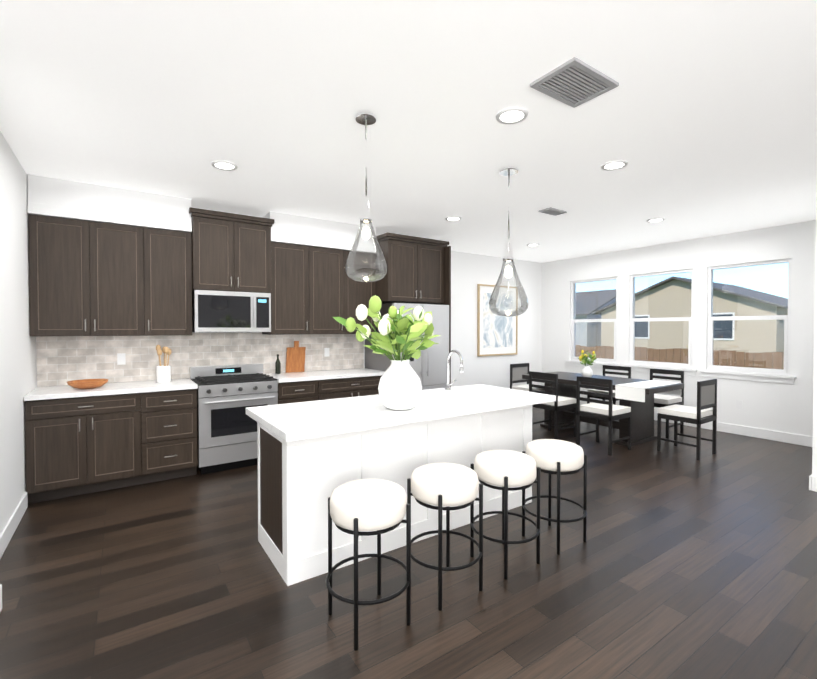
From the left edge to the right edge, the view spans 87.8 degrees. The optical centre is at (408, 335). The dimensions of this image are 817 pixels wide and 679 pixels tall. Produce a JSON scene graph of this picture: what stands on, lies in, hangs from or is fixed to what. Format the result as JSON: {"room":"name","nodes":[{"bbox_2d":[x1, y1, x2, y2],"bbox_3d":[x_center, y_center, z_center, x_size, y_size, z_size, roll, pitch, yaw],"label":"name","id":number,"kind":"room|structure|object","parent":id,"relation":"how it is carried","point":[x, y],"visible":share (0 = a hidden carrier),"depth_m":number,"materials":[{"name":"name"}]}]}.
{"room":"dining room and kitchen","nodes":[
{"label":"dining room and kitchen","id":0,"kind":"room"},
{"bbox_2d":[0,131,35,533],"bbox_3d":[-4.087,0.024,2.442,2.940,2.810,3.020,-1,1,-34],"label":"wall","id":1,"kind":"structure","parent":0,"point":[17,362],"depth_m":3.17,"materials":[{"name":"white paint"}]},
{"bbox_2d":[0,492,27,558],"bbox_3d":[-2.686,1.358,2.820,0.015,0.130,1.598,-1,1,-34],"label":"baseboard","id":2,"kind":"structure","parent":1,"relation":"attached to","point":[9,529],"depth_m":3.02,"materials":[{"name":"white"}]},
{"bbox_2d":[36,234,378,386],"bbox_3d":[-1.819,-0.025,5.460,4.440,2.810,0.560,-1,1,-34],"label":"wall","id":3,"kind":"structure","parent":0,"point":[219,332],"depth_m":4.93,"materials":[{"name":"white paint"}]},
{"bbox_2d":[28,214,151,335],"bbox_3d":[-3.023,-0.530,4.086,0.906,1.065,0.347,-1,1,-34],"label":"upper cabinet","id":4,"kind":"object","parent":3,"relation":"attached to","point":[89,278],"depth_m":3.92,"materials":[{"name":"brown wood"}]},
{"bbox_2d":[152,228,191,335],"bbox_3d":[-2.542,-0.535,4.412,0.481,1.065,0.347,-1,1,-34],"label":"upper cabinet","id":5,"kind":"object","parent":3,"relation":"attached to","point":[171,250],"depth_m":4.31,"materials":[{"name":"brown wood"}]},
{"bbox_2d":[36,333,363,386],"bbox_3d":[-2.060,0.218,4.955,3.459,0.496,0.008,-1,1,-34],"label":"tile backsplash","id":6,"kind":"structure","parent":3,"relation":"attached to","point":[61,360],"depth_m":4.63,"materials":[{"name":"beige tile"}]},
{"bbox_2d":[117,353,125,364],"bbox_3d":[-2.942,0.241,4.349,0.070,0.115,0.005,-1,1,-34],"label":"electrical outlet plate","id":7,"kind":"object","parent":6,"relation":"attached to","point":[121,358],"visible":1,"depth_m":4.35,"materials":[{"name":"white plastic"}]},
{"bbox_2d":[324,348,328,356],"bbox_3d":[-1.078,0.220,5.610,0.070,0.115,0.005,-1,1,-34],"label":"electrical outlet plate","id":8,"kind":"object","parent":6,"relation":"attached to","point":[326,352],"visible":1,"depth_m":5.60,"materials":[{"name":"white plastic"}]},
{"bbox_2d":[27,174,375,252],"bbox_3d":[-1.958,-1.246,4.780,3.459,0.341,0.372,-1,1,-34],"label":"soffit","id":9,"kind":"object","parent":3,"relation":"attached to","point":[58,198],"visible":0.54,"depth_m":4.14,"materials":[{"name":"white paint"}]},
{"bbox_2d":[189,211,271,294],"bbox_3d":[-1.994,-0.872,4.741,0.794,0.783,0.407,-1,1,-34],"label":"upper cabinet","id":10,"kind":"object","parent":3,"relation":"attached to","point":[229,253],"depth_m":4.55,"materials":[{"name":"brown wood"}]},
{"bbox_2d":[192,290,270,331],"bbox_3d":[-1.980,-0.257,4.731,0.774,0.438,0.456,-1,1,-34],"label":"over-the-range microwave","id":11,"kind":"object","parent":10,"relation":"attached to","point":[222,311],"visible":0.94,"depth_m":4.55,"materials":[{"name":"silver metal"}]},
{"bbox_2d":[262,242,315,334],"bbox_3d":[-1.464,-0.547,5.141,0.518,1.065,0.347,-1,1,-34],"label":"upper cabinet","id":12,"kind":"object","parent":3,"relation":"attached to","point":[293,297],"depth_m":5.01,"materials":[{"name":"brown wood"}]},
{"bbox_2d":[316,247,375,333],"bbox_3d":[-0.938,-0.553,5.497,0.978,1.065,0.347,-1,1,-34],"label":"upper cabinet","id":13,"kind":"object","parent":3,"relation":"attached to","point":[337,295],"depth_m":5.34,"materials":[{"name":"brown wood"}]},
{"bbox_2d":[376,235,447,303],"bbox_3d":[-0.065,-0.852,5.896,0.914,0.810,0.657,-1,1,-34],"label":"upper cabinet","id":14,"kind":"object","parent":3,"relation":"attached to","point":[415,267],"depth_m":5.59,"materials":[{"name":"brown wood"}]},
{"bbox_2d":[0,407,816,678],"bbox_3d":[0.921,1.466,2.032,11.050,0.060,9.450,-1,1,-34],"label":"floor","id":15,"kind":"structure","parent":0,"point":[681,562],"depth_m":2.41,"materials":[{"name":"brown wood"}]},
{"bbox_2d":[25,394,143,503],"bbox_3d":[-2.983,0.965,3.962,0.805,0.878,0.637,-1,1,-34],"label":"base cabinet","id":16,"kind":"object","parent":15,"relation":"on","point":[110,436],"depth_m":3.69,"materials":[{"name":"brown wood"}]},
{"bbox_2d":[24,378,195,401],"bbox_3d":[-2.781,0.503,4.076,1.276,0.040,0.662,-1,1,-34],"label":"countertop","id":17,"kind":"structure","parent":16,"relation":"on","point":[38,395],"depth_m":3.89,"materials":[{"name":"white stone"}]},
{"bbox_2d":[67,379,108,388],"bbox_3d":[-2.943,0.449,3.899,0.310,0.070,0.310,-1,1,-34],"label":"wooden bowl","id":18,"kind":"object","parent":17,"relation":"on","point":[87,383],"visible":1,"depth_m":3.84,"materials":[{"name":"brown wood"}]},
{"bbox_2d":[156,345,171,382],"bbox_3d":[-2.492,0.284,4.324,0.138,0.386,0.138,-1,1,-34],"label":"utensil crock","id":19,"kind":"object","parent":17,"relation":"on","point":[163,373],"visible":1,"depth_m":4.28,"materials":[{"name":"white ceramic"}]},
{"bbox_2d":[144,386,197,483],"bbox_3d":[-2.479,0.960,4.303,0.529,0.878,0.637,-1,1,-34],"label":"base cabinet","id":20,"kind":"object","parent":15,"relation":"on","point":[170,416],"depth_m":4.07,"materials":[{"name":"brown wood"}]},
{"bbox_2d":[190,364,277,474],"bbox_3d":[-1.906,0.871,4.640,0.778,1.045,0.698,-1,1,-34],"label":"range","id":21,"kind":"object","parent":15,"relation":"on","point":[227,395],"visible":0.9,"depth_m":4.38,"materials":[{"name":"silver metal"}]},
{"bbox_2d":[278,380,325,403],"bbox_3d":[-1.384,0.948,5.044,0.518,0.878,0.637,-1,1,-34],"label":"base cabinet","id":22,"kind":"object","parent":15,"relation":"on","point":[296,387],"depth_m":4.78,"materials":[{"name":"brown wood"}]},
{"bbox_2d":[326,376,381,399],"bbox_3d":[-0.834,0.942,5.416,0.923,0.878,0.637,-1,1,-34],"label":"base cabinet","id":23,"kind":"object","parent":15,"relation":"on","point":[356,386],"depth_m":5.14,"materials":[{"name":"brown wood"}]},
{"bbox_2d":[266,368,384,383],"bbox_3d":[-1.018,0.483,5.269,1.384,0.040,0.662,-1,1,-34],"label":"countertop","id":24,"kind":"structure","parent":23,"relation":"on","point":[338,374],"depth_m":5.08,"materials":[{"name":"white stone"}]},
{"bbox_2d":[275,354,280,373],"bbox_3d":[-1.588,0.346,5.160,0.064,0.236,0.064,-1,1,-34],"label":"oil bottle","id":25,"kind":"object","parent":24,"relation":"on","point":[277,367],"visible":1,"depth_m":5.14,"materials":[{"name":"grey"}]},
{"bbox_2d":[286,341,305,372],"bbox_3d":[-1.416,0.265,5.333,0.240,0.397,0.079,-1,1,-34],"label":"cutting board","id":26,"kind":"object","parent":24,"relation":"on","point":[295,358],"visible":1,"depth_m":5.32,"materials":[{"name":"brown wood"}]},
{"bbox_2d":[326,479,410,650],"bbox_3d":[-0.201,1.103,2.142,0.428,0.661,0.428,-1,1,-34],"label":"bar stool","id":27,"kind":"object","parent":15,"relation":"on","point":[372,506],"visible":1,"depth_m":2.03,"materials":[{"name":"beige fabric"}]},
{"bbox_2d":[257,404,533,585],"bbox_3d":[-0.016,0.977,3.284,2.094,0.876,0.692,-1,1,-34],"label":"kitchen island","id":28,"kind":"object","parent":15,"relation":"on","point":[312,455],"depth_m":2.73,"materials":[{"name":"white wood"}]},
{"bbox_2d":[246,384,555,443],"bbox_3d":[0.037,0.514,3.181,2.210,0.044,0.871,-1,1,-34],"label":"island countertop","id":29,"kind":"structure","parent":28,"relation":"on","point":[309,420],"depth_m":2.85,"materials":[{"name":"white stone"}]},
{"bbox_2d":[333,295,439,409],"bbox_3d":[-0.057,0.113,2.855,0.713,0.765,0.625,-1,1,-34],"label":"vase","id":30,"kind":"object","parent":29,"relation":"on","point":[400,387],"visible":1,"depth_m":2.80,"materials":[{"name":"white ceramic"}]},
{"bbox_2d":[445,350,462,391],"bbox_3d":[0.411,0.301,3.581,0.114,0.366,0.212,-1,1,-34],"label":"island faucet","id":31,"kind":"object","parent":29,"relation":"on","point":[448,389],"visible":1,"depth_m":3.61,"materials":[{"name":"silver metal"}]},
{"bbox_2d":[365,303,448,389],"bbox_3d":[-0.013,0.479,5.843,0.886,1.790,0.838,-1,1,-34],"label":"refrigerator","id":32,"kind":"object","parent":15,"relation":"on","point":[429,365],"visible":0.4,"depth_m":5.65,"materials":[{"name":"silver metal"}]},
{"bbox_2d":[435,246,450,386],"bbox_3d":[0.358,0.070,6.136,0.030,2.598,0.757,-1,1,-34],"label":"end panel","id":33,"kind":"object","parent":15,"relation":"on","point":[447,275],"visible":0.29,"depth_m":5.83,"materials":[{"name":"brown wood"}]},
{"bbox_2d":[407,463,482,610],"bbox_3d":[0.204,1.099,2.416,0.428,0.661,0.428,-1,1,-34],"label":"bar stool","id":34,"kind":"object","parent":15,"relation":"on","point":[440,485],"visible":0.96,"depth_m":2.29,"materials":[{"name":"beige fabric"}]},
{"bbox_2d":[470,450,539,578],"bbox_3d":[0.610,1.095,2.691,0.428,0.661,0.428,-1,1,-34],"label":"bar stool","id":35,"kind":"object","parent":15,"relation":"on","point":[504,469],"visible":0.98,"depth_m":2.57,"materials":[{"name":"beige fabric"}]},
{"bbox_2d":[510,363,543,420],"bbox_3d":[1.995,0.915,6.994,0.450,0.880,0.450,-1,1,-34],"label":"dining chair","id":36,"kind":"object","parent":15,"relation":"on","point":[517,371],"visible":0.42,"depth_m":7.09,"materials":[{"name":"black wood"}]},
{"bbox_2d":[529,371,575,439],"bbox_3d":[1.976,0.935,5.810,0.450,0.880,0.450,-1,1,-34],"label":"dining chair","id":37,"kind":"object","parent":15,"relation":"on","point":[560,403],"visible":0.65,"depth_m":5.65,"materials":[{"name":"black wood"}]},
{"bbox_2d":[522,439,586,554],"bbox_3d":[1.016,1.090,2.965,0.428,0.661,0.428,-1,1,-34],"label":"bar stool","id":38,"kind":"object","parent":15,"relation":"on","point":[561,457],"visible":0.92,"depth_m":2.85,"materials":[{"name":"beige fabric"}]},
{"bbox_2d":[522,371,683,446],"bbox_3d":[2.657,0.991,6.018,0.900,0.760,1.900,-1,1,-34],"label":"dining table","id":39,"kind":"object","parent":15,"relation":"on","point":[642,422],"visible":0.6,"depth_m":5.62,"materials":[{"name":"black wood"}]},
{"bbox_2d":[576,350,596,376],"bbox_3d":[2.580,0.408,6.135,0.247,0.400,0.254,-1,1,-34],"label":"flowers","id":40,"kind":"object","parent":39,"relation":"on","point":[587,371],"visible":1,"depth_m":6.10,"materials":[{"name":"yellow plant"}]},
{"bbox_2d":[615,380,680,401],"bbox_3d":[3.066,0.698,5.408,0.924,0.166,0.360,-1,1,-34],"label":"table runner","id":41,"kind":"object","parent":39,"relation":"on","point":[634,391],"visible":0.91,"depth_m":5.24,"materials":[{"name":"white fabric"}]},
{"bbox_2d":[576,376,631,455],"bbox_3d":[2.390,0.945,5.197,0.450,0.880,0.450,-1,1,-34],"label":"dining chair","id":42,"kind":"object","parent":15,"relation":"on","point":[609,411],"visible":0.98,"depth_m":5.09,"materials":[{"name":"black wood"}]},
{"bbox_2d":[587,365,630,404],"bbox_3d":[3.102,0.922,6.572,0.450,0.880,0.450,-1,1,-34],"label":"dining chair","id":43,"kind":"object","parent":15,"relation":"on","point":[628,369],"visible":0.4,"depth_m":6.57,"materials":[{"name":"black wood"}]},
{"bbox_2d":[650,369,683,438],"bbox_3d":[3.517,0.932,5.959,0.450,0.880,0.450,-1,1,-34],"label":"dining chair","id":44,"kind":"object","parent":15,"relation":"on","point":[660,400],"visible":0.48,"depth_m":5.88,"materials":[{"name":"black wood"}]},
{"bbox_2d":[657,379,716,460],"bbox_3d":[3.293,0.947,5.023,0.450,0.880,0.450,-1,1,-34],"label":"dining chair","id":45,"kind":"object","parent":15,"relation":"on","point":[699,414],"visible":1,"depth_m":4.91,"materials":[{"name":"black wood"}]},
{"bbox_2d":[0,0,816,262],"bbox_3d":[0.921,-1.424,1.985,11.050,0.100,9.450,-1,1,-34],"label":"ceiling","id":46,"kind":"structure","parent":0,"point":[701,119],"depth_m":2.62,"materials":[{"name":"white paint"}]},
{"bbox_2d":[211,160,237,170],"bbox_3d":[-1.506,-1.391,3.477,0.200,0.011,0.200,-1,1,-34],"label":"recessed light","id":47,"kind":"object","parent":46,"relation":"in","point":[224,165],"visible":0.98,"depth_m":3.48,"materials":[{"name":"white plastic"}]},
{"bbox_2d":[345,111,386,281],"bbox_3d":[-0.269,-0.862,2.692,0.269,1.044,0.269,-1,1,-34],"label":"pendant light","id":48,"kind":"object","parent":46,"relation":"hanging from","point":[365,118],"visible":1,"depth_m":2.69,"materials":[{"name":"clear glass"}]},
{"bbox_2d":[445,216,461,220],"bbox_3d":[0.546,-1.419,5.154,0.200,0.011,0.200,-1,1,-34],"label":"recessed light","id":49,"kind":"object","parent":46,"relation":"in","point":[453,218],"visible":1,"depth_m":5.15,"materials":[{"name":"white plastic"}]},
{"bbox_2d":[489,166,527,316],"bbox_3d":[0.848,-0.779,3.594,0.328,1.239,0.328,-1,1,-34],"label":"pendant light","id":50,"kind":"object","parent":46,"relation":"hanging from","point":[508,171],"visible":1,"depth_m":3.59,"materials":[{"name":"clear glass"}]},
{"bbox_2d":[496,107,527,123],"bbox_3d":[0.649,-1.378,2.665,0.200,0.011,0.200,-1,1,-34],"label":"recessed light","id":51,"kind":"object","parent":46,"relation":"in","point":[512,115],"visible":0.98,"depth_m":2.66,"materials":[{"name":"white plastic"}]},
{"bbox_2d":[527,244,539,246],"bbox_3d":[1.991,-1.445,6.784,0.200,0.011,0.200,-1,1,-34],"label":"recessed light","id":52,"kind":"object","parent":46,"relation":"in","point":[531,245],"visible":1,"depth_m":6.79,"materials":[{"name":"white plastic"}]},
{"bbox_2d":[538,207,566,215],"bbox_3d":[1.644,-1.410,4.835,0.300,0.017,0.160,-1,1,-34],"label":"ceiling vent","id":53,"kind":"object","parent":46,"relation":"in","point":[552,211],"visible":1,"depth_m":4.81,"materials":[{"name":"grey metal"}]},
{"bbox_2d":[529,57,618,107],"bbox_3d":[0.907,-1.370,2.320,0.400,0.017,0.280,-1,1,-34],"label":"ceiling vent","id":54,"kind":"object","parent":46,"relation":"in","point":[573,82],"visible":1,"depth_m":2.30,"materials":[{"name":"grey metal"}]},
{"bbox_2d":[601,160,627,170],"bbox_3d":[1.684,-1.391,3.473,0.200,0.011,0.200,-1,1,-34],"label":"recessed light","id":55,"kind":"object","parent":46,"relation":"in","point":[613,165],"visible":0.96,"depth_m":3.48,"materials":[{"name":"white plastic"}]},
{"bbox_2d":[647,218,664,222],"bbox_3d":[3.045,-1.420,5.227,0.200,0.011,0.200,-1,1,-34],"label":"recessed light","id":56,"kind":"object","parent":46,"relation":"in","point":[653,220],"visible":1,"depth_m":5.22,"materials":[{"name":"white plastic"}]},
{"bbox_2d":[451,251,541,388],"bbox_3d":[1.359,-0.063,7.839,3.490,2.810,0.180,-1,1,-34],"label":"wall","id":57,"kind":"structure","parent":0,"point":[470,272],"depth_m":7.76,"materials":[{"name":"white paint"}]},
{"bbox_2d":[477,284,517,355],"bbox_3d":[1.673,-0.280,7.916,1.020,1.300,0.035,-1,1,-34],"label":"framed art","id":58,"kind":"object","parent":57,"relation":"attached to","point":[497,335],"visible":0.81,"depth_m":7.87,"materials":[{"name":"paper"}]},
{"bbox_2d":[541,220,815,436],"bbox_3d":[5.367,-0.015,4.877,0.170,2.810,9.220,-1,1,-34],"label":"wall","id":59,"kind":"structure","parent":0,"point":[782,407],"depth_m":6.13,"materials":[{"name":"white paint"}]},
{"bbox_2d":[566,360,619,368],"bbox_3d":[3.338,0.528,7.721,0.075,0.112,1.050,-1,1,-34],"label":"window sill","id":60,"kind":"structure","parent":59,"relation":"attached to","point":[579,364],"depth_m":7.70,"materials":[{"name":"white"}]},
{"bbox_2d":[571,277,617,362],"bbox_3d":[3.393,-0.272,7.746,0.080,1.506,0.926,-1,1,-34],"label":"window","id":61,"kind":"structure","parent":59,"relation":"in","point":[573,330],"depth_m":7.75,"materials":[{"name":"white"}]},
{"bbox_2d":[624,364,696,375],"bbox_3d":[3.985,0.543,6.764,0.075,0.112,1.090,-1,1,-34],"label":"window sill","id":62,"kind":"structure","parent":59,"relation":"attached to","point":[647,368],"depth_m":6.75,"materials":[{"name":"white"}]},
{"bbox_2d":[630,269,693,367],"bbox_3d":[4.041,-0.256,6.789,0.080,1.506,0.966,-1,1,-34],"label":"window","id":63,"kind":"structure","parent":59,"relation":"in","point":[633,319],"depth_m":6.78,"materials":[{"name":"white"}]},
{"bbox_2d":[580,401,812,446],"bbox_3d":[3.969,1.294,6.790,0.022,0.130,4.516,-1,1,-34],"label":"baseboard","id":64,"kind":"structure","parent":59,"relation":"attached to","point":[779,436],"depth_m":5.72,"materials":[{"name":"white wood"}]},
{"bbox_2d":[700,369,795,383],"bbox_3d":[4.620,0.558,5.827,0.075,0.112,1.065,-1,1,-34],"label":"window sill","id":65,"kind":"structure","parent":59,"relation":"attached to","point":[765,377],"depth_m":5.77,"materials":[{"name":"white"}]},
{"bbox_2d":[707,258,791,374],"bbox_3d":[4.675,-0.241,5.852,0.080,1.506,0.941,-1,1,-34],"label":"window","id":66,"kind":"structure","parent":59,"relation":"in","point":[786,339],"depth_m":5.81,"materials":[{"name":"white"}]},
{"bbox_2d":[812,183,816,476],"bbox_3d":[4.496,-0.006,4.306,1.907,2.810,0.150,-1,1,-34],"label":"wall","id":67,"kind":"structure","parent":0,"point":[814,458],"depth_m":3.83,"materials":[{"name":"white paint"}]},
{"bbox_2d":[809,474,816,490],"bbox_3d":[4.429,1.333,4.387,1.897,0.130,0.024,-1,1,-34],"label":"baseboard","id":68,"kind":"structure","parent":67,"relation":"attached to","point":[812,480],"depth_m":3.84,"materials":[{"name":"white wood"}]},
{"label":"outside","id":69,"kind":"structure","parent":0,"visible":0},
{"bbox_3d":[26.546,1.538,29.788,62.700,0.100,100.000,-1,1,-34],"label":"ground","id":70,"kind":"structure","parent":69,"visible":0},
{"bbox_2d":[575,289,615,346],"bbox_3d":[15.174,-1.348,40.038,10.900,5.340,11.100,-1,1,-34],"label":"house","id":71,"kind":"structure","parent":70,"relation":"on","point":[606,294],"depth_m":33.80,"materials":[{"name":"grey"}]},
{"bbox_2d":[575,345,783,369],"bbox_3d":[2.124,0.945,15.692,0.060,1.500,40.040,-1,1,-34],"label":"fence","id":72,"kind":"object","parent":70,"relation":"on","point":[746,359],"depth_m":9.52,"materials":[{"name":"brown wood"}]},
{"bbox_2d":[592,276,787,359],"bbox_3d":[20.600,-1.125,29.344,9.900,5.240,10.900,-1,1,-34],"label":"house","id":73,"kind":"structure","parent":70,"relation":"on","point":[717,304],"depth_m":26.25,"materials":[{"name":"beige"}]}
]}

